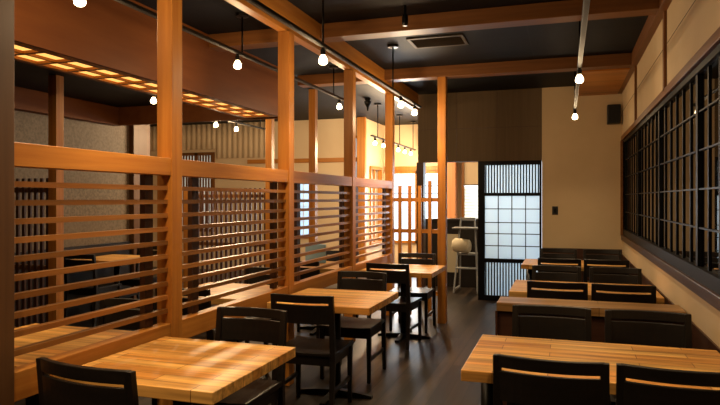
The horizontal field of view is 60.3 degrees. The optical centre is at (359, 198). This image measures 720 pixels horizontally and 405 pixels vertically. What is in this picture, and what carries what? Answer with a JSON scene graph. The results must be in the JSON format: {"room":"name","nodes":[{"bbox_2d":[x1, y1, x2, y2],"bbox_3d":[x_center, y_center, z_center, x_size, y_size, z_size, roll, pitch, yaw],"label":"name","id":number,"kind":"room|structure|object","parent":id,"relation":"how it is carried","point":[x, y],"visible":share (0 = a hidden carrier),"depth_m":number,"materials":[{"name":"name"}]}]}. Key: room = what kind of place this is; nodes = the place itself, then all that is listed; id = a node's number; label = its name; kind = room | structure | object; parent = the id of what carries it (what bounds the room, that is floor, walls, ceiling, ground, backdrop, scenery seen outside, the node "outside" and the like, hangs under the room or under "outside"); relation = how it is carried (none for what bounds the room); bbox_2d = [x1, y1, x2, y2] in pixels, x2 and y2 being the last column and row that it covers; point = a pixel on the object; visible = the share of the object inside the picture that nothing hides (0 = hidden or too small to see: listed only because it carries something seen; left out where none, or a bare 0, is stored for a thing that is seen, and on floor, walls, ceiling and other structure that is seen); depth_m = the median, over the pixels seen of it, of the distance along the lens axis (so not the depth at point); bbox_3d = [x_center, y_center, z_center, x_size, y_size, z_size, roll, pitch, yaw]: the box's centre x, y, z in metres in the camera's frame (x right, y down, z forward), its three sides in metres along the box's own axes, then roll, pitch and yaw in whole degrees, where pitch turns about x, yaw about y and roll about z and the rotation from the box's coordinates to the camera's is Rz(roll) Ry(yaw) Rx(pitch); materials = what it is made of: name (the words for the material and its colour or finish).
{"room":"restaurant","nodes":[
{"label":"restaurant","id":0,"kind":"room"},
{"bbox_2d":[14,110,149,326],"bbox_3d":[-4.761,-0.050,4.587,0.280,3.100,9.720,0,0,18],"label":"wall","id":1,"kind":"structure","parent":0,"point":[31,128],"depth_m":8.09,"materials":[{"name":"paint"}]},
{"bbox_2d":[14,86,120,125],"bbox_3d":[-4.717,-1.300,4.256,0.130,0.600,8.920,0,0,18],"label":"trim","id":2,"kind":"structure","parent":1,"relation":"attached to","point":[26,100],"depth_m":7.62,"materials":[{"name":"brown wood"}]},
{"bbox_2d":[119,104,277,125],"bbox_3d":[-2.098,-1.300,8.051,2.440,0.600,0.070,0,0,18],"label":"trim","id":3,"kind":"structure","parent":1,"relation":"attached to","point":[136,115],"depth_m":8.09,"materials":[{"name":"brown wood"}]},
{"bbox_2d":[14,61,184,106],"bbox_3d":[-3.733,-1.260,3.889,1.950,0.040,8.840,0,0,18],"label":"ceiling","id":4,"kind":"structure","parent":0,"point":[27,76],"depth_m":6.96,"materials":[{"name":"black paint"}]},
{"bbox_2d":[14,267,496,404],"bbox_3d":[-2.103,1.550,6.699,11.000,0.100,15.400,0,0,18],"label":"floor","id":5,"kind":"structure","parent":0,"point":[429,372],"depth_m":5.72,"materials":[{"name":"brown wood"}]},
{"bbox_2d":[48,75,63,321],"bbox_3d":[-3.050,0.133,6.223,0.100,2.735,0.100,0,0,18],"label":"timber post","id":6,"kind":"object","parent":5,"relation":"on","point":[55,82],"visible":0.56,"depth_m":6.19,"materials":[{"name":"brown wood"}]},
{"bbox_2d":[14,178,47,327],"bbox_3d":[-3.549,0.620,6.402,0.940,1.660,0.052,0,0,18],"label":"screen","id":7,"kind":"object","parent":6,"relation":"attached to","point":[17,190],"visible":0.3,"depth_m":6.31,"materials":[{"name":"brown wood"}]},
{"bbox_2d":[14,323,131,404],"bbox_3d":[-1.715,1.125,3.253,0.780,0.750,0.780,0,0,18],"label":"dining table","id":8,"kind":"object","parent":5,"relation":"on","point":[32,338],"visible":0.31,"depth_m":3.26,"materials":[{"name":"honey timber"},{"name":"black metal"}]},
{"bbox_2d":[36,357,138,404],"bbox_3d":[-0.985,1.070,2.604,0.508,0.860,0.522,0,0,24],"label":"dining chair","id":9,"kind":"object","parent":5,"relation":"on","point":[52,390],"visible":1,"depth_m":2.36,"materials":[{"name":"black wood"}]},
{"bbox_2d":[64,254,121,326],"bbox_3d":[-3.245,1.075,7.513,0.458,0.850,0.522,0,0,18],"label":"dining chair","id":10,"kind":"object","parent":5,"relation":"on","point":[108,287],"visible":0.47,"depth_m":7.35,"materials":[{"name":"black wood"}]},
{"bbox_2d":[70,254,155,297],"bbox_3d":[-3.108,1.125,7.927,0.780,0.750,0.780,0,0,18],"label":"dining table","id":11,"kind":"object","parent":5,"relation":"on","point":[112,257],"visible":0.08,"depth_m":7.90,"materials":[{"name":"honey timber"},{"name":"black metal"}]},
{"bbox_2d":[98,298,156,404],"bbox_3d":[-1.547,1.075,3.793,0.458,0.850,0.522,0,0,18],"label":"dining chair","id":12,"kind":"object","parent":5,"relation":"on","point":[110,302],"visible":0.2,"depth_m":4.03,"materials":[{"name":"black wood"}]},
{"bbox_2d":[120,246,156,298],"bbox_3d":[-2.956,1.075,8.388,0.458,0.850,0.522,0,0,18],"label":"dining chair","id":13,"kind":"object","parent":5,"relation":"on","point":[135,281],"visible":0.09,"depth_m":8.34,"materials":[{"name":"black wood"}]},
{"bbox_2d":[53,337,294,404],"bbox_3d":[-0.818,1.125,2.893,0.780,0.750,0.780,0,0,18],"label":"dining table","id":14,"kind":"object","parent":5,"relation":"on","point":[186,371],"visible":0.84,"depth_m":2.79,"materials":[{"name":"light timber"},{"name":"black metal"}]},
{"bbox_2d":[183,191,187,287],"bbox_3d":[-2.720,0.670,9.800,0.100,1.660,0.100,0,0,18],"label":"timber post","id":15,"kind":"object","parent":5,"relation":"on","point":[185,193],"visible":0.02,"depth_m":9.76,"materials":[{"name":"brown wood"}]},
{"bbox_2d":[199,188,264,284],"bbox_3d":[-2.023,0.642,9.584,1.340,1.615,0.052,0,0,18],"label":"screen","id":16,"kind":"object","parent":15,"relation":"attached to","point":[221,195],"visible":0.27,"depth_m":9.55,"materials":[{"name":"brown wood"}]},
{"bbox_2d":[0,0,394,404],"bbox_3d":[-0.532,0.075,5.237,0.100,2.850,5.950,0,0,18],"label":"wall","id":17,"kind":"structure","parent":5,"relation":"on","point":[18,383],"depth_m":3.50,"materials":[{"name":"brown wood"}]},
{"bbox_2d":[209,28,299,51],"bbox_3d":[-0.926,-1.535,5.941,1.090,0.130,0.180,0,0,18],"label":"ceiling beam","id":18,"kind":"structure","parent":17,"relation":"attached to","point":[263,38],"depth_m":5.92,"materials":[{"name":"brown wood"}]},
{"bbox_2d":[225,0,417,109],"bbox_3d":[-0.897,-1.475,4.167,0.080,0.250,11.150,0,0,18],"label":"trim","id":19,"kind":"structure","parent":17,"relation":"attached to","point":[286,9],"depth_m":5.59,"materials":[{"name":"brown wood"}]},
{"bbox_2d":[298,72,366,87],"bbox_3d":[-0.264,-1.535,7.945,1.090,0.130,0.180,0,0,18],"label":"ceiling beam","id":20,"kind":"structure","parent":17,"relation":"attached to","point":[320,80],"depth_m":7.92,"materials":[{"name":"brown wood"}]},
{"bbox_2d":[155,288,240,342],"bbox_3d":[-1.234,1.075,4.741,0.458,0.850,0.522,0,0,18],"label":"dining chair","id":21,"kind":"object","parent":5,"relation":"on","point":[208,335],"visible":0.07,"depth_m":4.49,"materials":[{"name":"black wood"}]},
{"bbox_2d":[171,306,286,404],"bbox_3d":[-0.710,1.075,3.474,0.458,0.850,0.522,0,0,18],"label":"dining chair","id":22,"kind":"object","parent":5,"relation":"on","point":[259,391],"visible":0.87,"depth_m":3.63,"materials":[{"name":"black wood"}]},
{"bbox_2d":[182,282,277,304],"bbox_3d":[-1.103,1.125,5.104,0.780,0.750,0.780,0,0,18],"label":"dining table","id":23,"kind":"object","parent":5,"relation":"on","point":[230,286],"visible":0.04,"depth_m":5.03,"materials":[{"name":"light timber"},{"name":"black metal"}]},
{"bbox_2d":[241,267,277,344],"bbox_3d":[-0.935,1.075,5.645,0.458,0.850,0.522,0,0,18],"label":"dining chair","id":24,"kind":"object","parent":5,"relation":"on","point":[252,269],"visible":0.11,"depth_m":5.88,"materials":[{"name":"black wood"}]},
{"bbox_2d":[265,119,273,274],"bbox_3d":[-1.350,-0.050,9.294,0.100,3.100,0.100,0,0,18],"label":"timber post","id":25,"kind":"object","parent":5,"relation":"on","point":[269,123],"visible":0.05,"depth_m":9.25,"materials":[{"name":"brown wood"}]},
{"bbox_2d":[297,261,319,337],"bbox_3d":[-0.574,1.075,6.735,0.458,0.850,0.522,0,0,18],"label":"dining chair","id":26,"kind":"object","parent":5,"relation":"on","point":[313,273],"visible":0.09,"depth_m":6.47,"materials":[{"name":"black wood"}]},
{"bbox_2d":[277,260,340,334],"bbox_3d":[-0.444,1.125,7.098,0.780,0.750,0.780,0,0,18],"label":"dining table","id":27,"kind":"object","parent":5,"relation":"on","point":[308,327],"visible":0.2,"depth_m":6.89,"materials":[{"name":"honey wood plank top"},{"name":"black metal"}]},
{"bbox_2d":[305,244,325,262],"bbox_3d":[-0.520,0.640,7.282,0.260,0.220,0.020,0,0,18],"label":"panel","id":28,"kind":"object","parent":27,"relation":"on","point":[319,246],"visible":0.46,"depth_m":7.27,"materials":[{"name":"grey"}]},
{"bbox_2d":[270,293,353,404],"bbox_3d":[-0.336,1.075,4.423,0.458,0.850,0.522,0,0,16],"label":"dining chair","id":29,"kind":"object","parent":5,"relation":"on","point":[308,351],"visible":0.88,"depth_m":4.23,"materials":[{"name":"black wood"}]},
{"bbox_2d":[309,89,317,242],"bbox_3d":[-0.685,-0.050,9.074,0.100,3.100,0.100,0,0,18],"label":"timber post","id":30,"kind":"object","parent":5,"relation":"on","point":[313,93],"visible":0.51,"depth_m":9.03,"materials":[{"name":"brown wood"}]},
{"bbox_2d":[267,288,397,404],"bbox_3d":[-0.183,1.125,4.748,0.780,0.750,0.780,0,0,18],"label":"dining table","id":31,"kind":"object","parent":5,"relation":"on","point":[356,302],"visible":0.59,"depth_m":4.71,"materials":[{"name":"honey wood plank top"},{"name":"black metal"}]},
{"bbox_2d":[311,250,358,324],"bbox_3d":[-0.301,1.075,7.563,0.458,0.850,0.522,0,0,18],"label":"dining chair","id":32,"kind":"object","parent":5,"relation":"on","point":[330,252],"visible":0.07,"depth_m":7.80,"materials":[{"name":"black wood"}]},
{"bbox_2d":[319,271,386,383],"bbox_3d":[-0.049,1.075,5.331,0.458,0.850,0.522,0,0,18],"label":"dining chair","id":33,"kind":"object","parent":5,"relation":"on","point":[351,327],"visible":0.77,"depth_m":5.42,"materials":[{"name":"black wood"}]},
{"bbox_2d":[357,117,365,261],"bbox_3d":[0.035,-0.050,12.143,0.160,3.100,0.100,0,0,18],"label":"timber post","id":34,"kind":"object","parent":5,"relation":"on","point":[361,121],"visible":0.53,"depth_m":12.10,"materials":[{"name":"brown wood"}]},
{"bbox_2d":[366,263,421,349],"bbox_3d":[0.357,1.075,6.447,0.458,0.850,0.522,0,0,22],"label":"dining chair","id":35,"kind":"object","parent":5,"relation":"on","point":[406,304],"visible":0.62,"depth_m":6.21,"materials":[{"name":"black wood"}]},
{"bbox_2d":[359,263,445,342],"bbox_3d":[0.476,1.125,6.742,0.780,0.750,0.780,0,0,18],"label":"dining table","id":36,"kind":"object","parent":5,"relation":"on","point":[416,271],"visible":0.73,"depth_m":6.69,"materials":[{"name":"honey wood plank top"},{"name":"black metal"}]},
{"bbox_2d":[388,253,435,332],"bbox_3d":[0.617,1.075,7.217,0.458,0.850,0.522,0,0,18],"label":"dining chair","id":37,"kind":"object","parent":5,"relation":"on","point":[425,293],"visible":0.78,"depth_m":7.31,"materials":[{"name":"black wood"}]},
{"bbox_2d":[394,181,437,315],"bbox_3d":[0.740,0.625,7.913,0.625,1.710,0.060,0,0,18],"label":"fence","id":38,"kind":"object","parent":5,"relation":"on","point":[399,199],"visible":0.53,"depth_m":7.88,"materials":[{"name":"brown wood"}]},
{"bbox_2d":[438,77,446,323],"bbox_3d":[0.997,0.015,7.506,0.100,2.970,0.100,0,0,18],"label":"timber post","id":39,"kind":"object","parent":5,"relation":"on","point":[442,81],"visible":1,"depth_m":7.46,"materials":[{"name":"brown wood"}]},
{"bbox_2d":[426,218,477,287],"bbox_3d":[1.839,0.920,10.736,1.390,1.160,0.500,0,0,18],"label":"shelf","id":40,"kind":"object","parent":5,"relation":"on","point":[468,276],"depth_m":10.56,"materials":[{"name":"black wood"}]},
{"bbox_2d":[447,162,456,217],"bbox_3d":[1.908,-0.050,12.903,0.200,3.100,0.200,0,0,18],"label":"pillar","id":41,"kind":"structure","parent":5,"relation":"on","point":[451,166],"depth_m":12.81,"materials":[{"name":"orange wood"}]},
{"bbox_2d":[452,217,477,293],"bbox_3d":[1.736,0.900,10.073,0.434,1.206,0.509,0,0,18],"label":"high chair","id":42,"kind":"object","parent":5,"relation":"on","point":[461,246],"visible":0.85,"depth_m":9.94,"materials":[{"name":"grey wood"}]},
{"bbox_2d":[452,227,477,228],"bbox_3d":[1.716,0.468,9.997,0.420,0.025,0.300,0,0,18],"label":"tray","id":43,"kind":"object","parent":42,"relation":"on","point":[452,227],"depth_m":9.90,"materials":[{"name":"grey wood"}]},
{"bbox_2d":[507,304,591,404],"bbox_3d":[1.088,1.075,3.543,0.458,0.850,0.522,0,0,18],"label":"dining chair","id":44,"kind":"object","parent":5,"relation":"on","point":[575,329],"visible":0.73,"depth_m":3.76,"materials":[{"name":"black wood"}]},
{"bbox_2d":[493,354,609,404],"bbox_3d":[0.844,1.075,2.732,0.458,0.850,0.522,0,0,19],"label":"dining chair","id":45,"kind":"object","parent":5,"relation":"on","point":[508,386],"visible":1,"depth_m":2.50,"materials":[{"name":"black wood"}]},
{"bbox_2d":[532,265,580,281],"bbox_3d":[1.841,1.075,5.822,0.458,0.850,0.522,0,0,18],"label":"dining chair","id":46,"kind":"object","parent":5,"relation":"on","point":[536,276],"visible":0.44,"depth_m":6.04,"materials":[{"name":"black wood"}]},
{"bbox_2d":[527,281,587,300],"bbox_3d":[1.615,1.075,5.063,0.458,0.850,0.522,0,0,19],"label":"dining chair","id":47,"kind":"object","parent":5,"relation":"on","point":[531,293],"visible":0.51,"depth_m":4.82,"materials":[{"name":"black wood"}]},
{"bbox_2d":[540,248,576,258],"bbox_3d":[2.532,1.075,7.911,0.458,0.850,0.522,0,0,18],"label":"dining chair","id":48,"kind":"object","parent":5,"relation":"on","point":[555,250],"visible":0.41,"depth_m":8.13,"materials":[{"name":"black wood"}]},
{"bbox_2d":[538,258,580,272],"bbox_3d":[2.253,1.075,6.990,0.458,0.850,0.522,0,0,19],"label":"dining chair","id":49,"kind":"object","parent":5,"relation":"on","point":[540,260],"visible":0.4,"depth_m":6.75,"materials":[{"name":"black wood"}]},
{"bbox_2d":[521,259,625,279],"bbox_3d":[2.506,1.125,7.260,1.150,0.750,0.750,0,0,18],"label":"dining table","id":50,"kind":"object","parent":5,"relation":"on","point":[527,264],"visible":0.14,"depth_m":7.21,"materials":[{"name":"honey-coloured wood"},{"name":"black metal"}]},
{"bbox_2d":[509,280,664,303],"bbox_3d":[1.876,1.125,5.225,1.150,0.750,0.750,0,0,18],"label":"dining table","id":51,"kind":"object","parent":5,"relation":"on","point":[519,288],"visible":0.15,"depth_m":5.08,"materials":[{"name":"honey-coloured wood"},{"name":"black metal"}]},
{"bbox_2d":[461,335,719,404],"bbox_3d":[1.106,1.125,2.899,1.150,0.750,0.750,0,0,18],"label":"dining table","id":52,"kind":"object","parent":5,"relation":"on","point":[478,367],"visible":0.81,"depth_m":2.97,"materials":[{"name":"honey-coloured wood"},{"name":"black metal"}]},
{"bbox_2d":[495,296,685,404],"bbox_3d":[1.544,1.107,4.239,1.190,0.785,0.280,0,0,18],"label":"dining table","id":53,"kind":"object","parent":5,"relation":"on","point":[503,313],"visible":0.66,"depth_m":4.20,"materials":[{"name":"brown wood"}]},
{"bbox_2d":[583,249,620,282],"bbox_3d":[3.035,1.075,7.744,0.458,0.850,0.522,0,0,18],"label":"dining chair","id":54,"kind":"object","parent":5,"relation":"on","point":[590,251],"visible":0.39,"depth_m":7.97,"materials":[{"name":"black wood"}]},
{"bbox_2d":[584,259,629,282],"bbox_3d":[2.708,1.075,6.840,0.458,0.850,0.522,0,0,19],"label":"dining chair","id":55,"kind":"object","parent":5,"relation":"on","point":[586,261],"visible":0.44,"depth_m":6.61,"materials":[{"name":"black wood"}]},
{"bbox_2d":[590,267,641,284],"bbox_3d":[2.344,1.075,5.656,0.458,0.850,0.522,0,0,18],"label":"dining chair","id":56,"kind":"object","parent":5,"relation":"on","point":[594,278],"visible":0.4,"depth_m":5.87,"materials":[{"name":"black wood"}]},
{"bbox_2d":[591,283,655,303],"bbox_3d":[2.071,1.075,4.912,0.458,0.850,0.522,0,0,19],"label":"dining chair","id":57,"kind":"object","parent":5,"relation":"on","point":[595,296],"visible":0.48,"depth_m":4.67,"materials":[{"name":"black wood"}]},
{"bbox_2d":[605,309,691,404],"bbox_3d":[1.591,1.075,3.377,0.458,0.850,0.522,0,0,18],"label":"dining chair","id":58,"kind":"object","parent":5,"relation":"on","point":[617,332],"visible":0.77,"depth_m":3.59,"materials":[{"name":"black wood"}]},
{"bbox_2d":[616,363,719,404],"bbox_3d":[1.300,1.075,2.582,0.458,0.850,0.522,0,0,19],"label":"dining chair","id":59,"kind":"object","parent":5,"relation":"on","point":[627,392],"visible":1,"depth_m":2.37,"materials":[{"name":"black wood"}]},
{"bbox_2d":[150,118,461,269],"bbox_3d":[0.001,-0.050,13.060,11.000,3.100,1.600,0,0,18],"label":"wall","id":60,"kind":"structure","parent":0,"point":[330,131],"depth_m":12.85,"materials":[{"name":"beige paint"}]},
{"bbox_2d":[182,152,214,231],"bbox_3d":[-3.518,-0.150,13.408,0.900,1.700,0.110,0,0,18],"label":"window","id":61,"kind":"structure","parent":60,"relation":"in","point":[201,156],"depth_m":13.34,"materials":[{"name":"white wood"}]},
{"bbox_2d":[150,122,264,158],"bbox_3d":[-3.308,-1.230,13.286,2.875,0.740,0.034,0,0,18],"label":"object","id":62,"kind":"structure","parent":60,"relation":"attached to","point":[247,142],"depth_m":13.13,"materials":[{"name":"beige wood"}]},
{"bbox_2d":[247,157,356,163],"bbox_3d":[-1.208,-0.777,12.591,2.400,0.085,0.050,0,0,18],"label":"trim","id":63,"kind":"structure","parent":60,"relation":"attached to","point":[303,160],"depth_m":12.54,"materials":[{"name":"brown wood"}]},
{"bbox_2d":[300,184,308,238],"bbox_3d":[-1.072,0.150,12.604,0.450,1.300,0.100,0,0,18],"label":"window","id":64,"kind":"structure","parent":60,"relation":"in","point":[305,187],"depth_m":12.63,"materials":[{"name":"white paint"}]},
{"bbox_2d":[356,136,356,176],"bbox_3d":[-0.117,-0.150,12.288,0.180,2.200,0.100,0,0,18],"label":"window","id":65,"kind":"structure","parent":60,"relation":"in","point":[356,136],"depth_m":12.26,"materials":[{"name":"white"}]},
{"bbox_2d":[369,166,381,244],"bbox_3d":[0.313,0.140,12.904,0.090,1.620,0.800,0,0,18],"label":"window","id":66,"kind":"structure","parent":60,"relation":"in","point":[371,168],"depth_m":12.89,"materials":[{"name":"brown wood"}]},
{"bbox_2d":[370,103,384,147],"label":"track light","id":67,"kind":"object","parent":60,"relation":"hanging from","point":[383,141],"depth_m":10.39,"materials":[{"name":"black metal"}]},
{"bbox_2d":[395,114,415,154],"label":"track light","id":68,"kind":"object","parent":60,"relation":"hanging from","point":[399,115],"depth_m":11.75,"materials":[{"name":"black metal"}]},
{"bbox_2d":[395,166,437,242],"bbox_3d":[1.230,0.125,13.307,1.420,1.650,0.160,0,0,18],"label":"window","id":69,"kind":"structure","parent":60,"relation":"in","point":[401,169],"depth_m":13.26,"materials":[{"name":"glass"}]},
{"bbox_2d":[462,162,477,217],"bbox_3d":[3.583,0.215,12.507,3.050,2.070,0.200,0,0,18],"label":"window","id":70,"kind":"structure","parent":60,"relation":"in","point":[469,169],"depth_m":12.94,"materials":[{"name":"white glass"}]},
{"bbox_2d":[135,0,648,126],"bbox_3d":[-2.103,-1.650,6.699,11.000,0.100,15.400,0,0,18],"label":"ceiling","id":71,"kind":"structure","parent":0,"point":[613,35],"depth_m":6.46,"materials":[{"name":"black painted plaster"}]},
{"bbox_2d":[14,0,277,117],"bbox_3d":[-2.579,-1.300,3.460,0.490,0.600,8.750,0,0,18],"label":"soffit","id":72,"kind":"structure","parent":71,"relation":"attached to","point":[111,42],"depth_m":4.99,"materials":[{"name":"brown wood"}]},
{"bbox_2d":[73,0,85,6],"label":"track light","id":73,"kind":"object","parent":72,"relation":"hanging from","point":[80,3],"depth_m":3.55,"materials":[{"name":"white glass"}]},
{"bbox_2d":[73,0,85,6],"bbox_3d":[-1.612,-1.171,3.566,0.068,0.129,0.068,0,0,18],"label":"bulb","id":74,"kind":"object","parent":73,"relation":"attached to","point":[80,3],"depth_m":3.55,"materials":[{"name":"white glass"}]},
{"bbox_2d":[114,0,156,18],"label":"track light","id":75,"kind":"object","parent":72,"relation":"hanging from","point":[150,13],"depth_m":4.04,"materials":[{"name":"black metal"}]},
{"bbox_2d":[182,12,277,71],"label":"track light","id":76,"kind":"object","parent":72,"relation":"hanging from","point":[242,15],"depth_m":5.27,"materials":[{"name":"black metal"}]},
{"bbox_2d":[234,54,241,68],"bbox_3d":[-1.043,-1.171,5.285,0.068,0.129,0.068,0,0,18],"label":"bulb","id":77,"kind":"object","parent":76,"relation":"attached to","point":[237,65],"depth_m":5.27,"materials":[{"name":"white glass"}]},
{"bbox_2d":[151,95,156,103],"bbox_3d":[-2.482,-1.155,6.508,0.120,0.169,2.000,0,0,18],"label":"track light","id":78,"kind":"object","parent":71,"relation":"hanging from","point":[153,99],"visible":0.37,"depth_m":6.96,"materials":[{"name":"white glass"}]},
{"bbox_2d":[214,120,264,130],"bbox_3d":[-1.917,-1.328,9.745,0.120,0.544,2.100,0,0,18],"label":"track light","id":79,"kind":"object","parent":71,"relation":"hanging from","point":[236,122],"visible":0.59,"depth_m":9.75,"materials":[{"name":"black metal"}]},
{"bbox_2d":[294,65,343,109],"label":"track light","id":80,"kind":"object","parent":71,"relation":"hanging from","point":[339,106],"depth_m":7.36,"materials":[{"name":"black metal"}]},
{"bbox_2d":[337,99,341,109],"bbox_3d":[-0.255,-1.171,7.668,0.068,0.129,0.068,0,0,18],"label":"bulb","id":81,"kind":"object","parent":80,"relation":"attached to","point":[339,106],"depth_m":7.65,"materials":[{"name":"white glass"}]},
{"bbox_2d":[245,0,420,115],"bbox_3d":[-0.405,-1.296,4.189,0.120,0.609,7.300,0,0,18],"label":"track light","id":82,"kind":"object","parent":71,"relation":"hanging from","point":[323,60],"visible":1,"depth_m":4.58,"materials":[{"name":"black metal"}]},
{"bbox_2d":[319,47,327,64],"bbox_3d":[-0.273,-1.056,4.588,0.068,0.129,0.068,0,0,18],"label":"bulb","id":83,"kind":"object","parent":82,"relation":"attached to","point":[323,60],"depth_m":4.57,"materials":[{"name":"white glass"}]},
{"bbox_2d":[398,96,403,107],"bbox_3d":[0.446,-1.056,6.762,0.068,0.129,0.068,0,0,18],"label":"bulb","id":84,"kind":"object","parent":82,"relation":"attached to","point":[400,104],"depth_m":6.74,"materials":[{"name":"white glass"}]},
{"bbox_2d":[412,105,416,115],"bbox_3d":[0.647,-1.056,7.370,0.068,0.129,0.068,0,0,18],"label":"bulb","id":85,"kind":"object","parent":82,"relation":"attached to","point":[414,112],"depth_m":7.35,"materials":[{"name":"white glass"}]},
{"bbox_2d":[364,98,370,110],"bbox_3d":[0.122,-1.500,9.860,0.116,0.200,0.116,0,0,18],"label":"ceiling spotlight","id":86,"kind":"object","parent":71,"relation":"hanging from","point":[367,102],"visible":1,"depth_m":9.82,"materials":[{"name":"black metal"}]},
{"bbox_2d":[402,5,407,25],"bbox_3d":[0.372,-1.515,5.122,0.052,0.170,0.052,0,0,18],"label":"spotlight","id":87,"kind":"object","parent":71,"relation":"hanging from","point":[404,16],"visible":1,"depth_m":5.10,"materials":[{"name":"black metal"}]},
{"bbox_2d":[406,33,468,48],"bbox_3d":[0.788,-1.592,6.269,0.560,0.017,0.400,0,0,18],"label":"ceiling vent","id":88,"kind":"object","parent":71,"relation":"in","point":[452,39],"visible":1,"depth_m":6.24,"materials":[{"name":"brown metal"}]},
{"bbox_2d":[572,0,589,119],"bbox_3d":[1.459,-1.283,4.046,0.120,0.634,7.800,0,0,18],"label":"track light","id":89,"kind":"object","parent":71,"relation":"hanging from","point":[578,78],"visible":0.84,"depth_m":4.90,"materials":[{"name":"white metal"}]},
{"bbox_2d":[572,109,577,119],"bbox_3d":[2.621,-1.030,7.559,0.068,0.129,0.068,0,0,18],"label":"bulb","id":90,"kind":"object","parent":89,"relation":"attached to","point":[574,117],"depth_m":7.54,"materials":[{"name":"white glass"}]},
{"bbox_2d":[575,68,583,83],"bbox_3d":[1.836,-1.030,5.186,0.068,0.129,0.068,0,0,18],"label":"bulb","id":91,"kind":"object","parent":89,"relation":"attached to","point":[579,79],"depth_m":5.17,"materials":[{"name":"white glass"}]},
{"bbox_2d":[418,86,621,281],"bbox_3d":[2.282,-0.050,9.114,2.890,3.100,0.162,0,0,18],"label":"wall","id":92,"kind":"structure","parent":0,"point":[581,156],"depth_m":8.88,"materials":[{"name":"beige paint"}]},
{"bbox_2d":[416,162,425,287],"bbox_3d":[0.942,0.470,9.552,0.110,2.060,0.170,0,0,18],"label":"trim","id":93,"kind":"structure","parent":92,"relation":"attached to","point":[420,166],"depth_m":9.48,"materials":[{"name":"brown wood"}]},
{"bbox_2d":[478,160,541,300],"bbox_3d":[2.192,0.470,9.097,0.910,2.060,0.050,0,0,18],"label":"door","id":94,"kind":"structure","parent":92,"relation":"in","point":[509,192],"depth_m":9.11,"materials":[{"name":"black paint"}]},
{"bbox_2d":[552,206,557,214],"bbox_3d":[2.789,0.165,8.864,0.080,0.120,0.018,0,0,18],"label":"wall switch","id":95,"kind":"object","parent":92,"relation":"attached to","point":[554,208],"visible":1,"depth_m":8.86,"materials":[{"name":"black plastic"}]},
{"bbox_2d":[578,68,629,95],"bbox_3d":[3.058,-1.472,7.862,0.510,0.035,1.750,0,0,18],"label":"trim","id":96,"kind":"structure","parent":92,"relation":"attached to","point":[604,81],"depth_m":7.68,"materials":[{"name":"brown wood"}]},
{"bbox_2d":[621,0,719,352],"bbox_3d":[1.999,-0.050,3.289,0.270,3.100,11.500,0,0,18],"label":"wall","id":97,"kind":"structure","parent":0,"point":[683,29],"depth_m":4.52,"materials":[{"name":"beige paint"}]},
{"bbox_2d":[321,0,658,41],"bbox_3d":[1.001,-1.535,5.304,2.810,0.130,0.180,0,0,18],"label":"beam","id":98,"kind":"structure","parent":97,"relation":"attached to","point":[567,10],"depth_m":5.21,"materials":[{"name":"brown wood"}]},
{"bbox_2d":[384,53,630,82],"bbox_3d":[1.663,-1.535,7.307,2.810,0.130,0.180,0,0,18],"label":"beam","id":99,"kind":"structure","parent":97,"relation":"attached to","point":[623,60],"depth_m":7.21,"materials":[{"name":"brown wood"}]},
{"bbox_2d":[607,104,620,124],"bbox_3d":[3.490,-1.160,8.531,0.170,0.260,0.208,0,0,18],"label":"wall speaker","id":100,"kind":"object","parent":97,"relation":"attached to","point":[613,110],"visible":1,"depth_m":8.44,"materials":[{"name":"black plastic"}]},
{"bbox_2d":[618,0,671,93],"bbox_3d":[1.845,-1.530,3.287,0.060,0.140,11.200,0,0,18],"label":"trim","id":101,"kind":"structure","parent":97,"relation":"attached to","point":[652,22],"depth_m":5.71,"materials":[{"name":"brown wood"}]},
{"bbox_2d":[620,27,719,310],"bbox_3d":[1.974,-0.150,3.534,0.090,1.420,10.470,0,0,18],"label":"window","id":102,"kind":"structure","parent":97,"relation":"in","point":[671,165],"depth_m":4.30,"materials":[{"name":"brown wood"}]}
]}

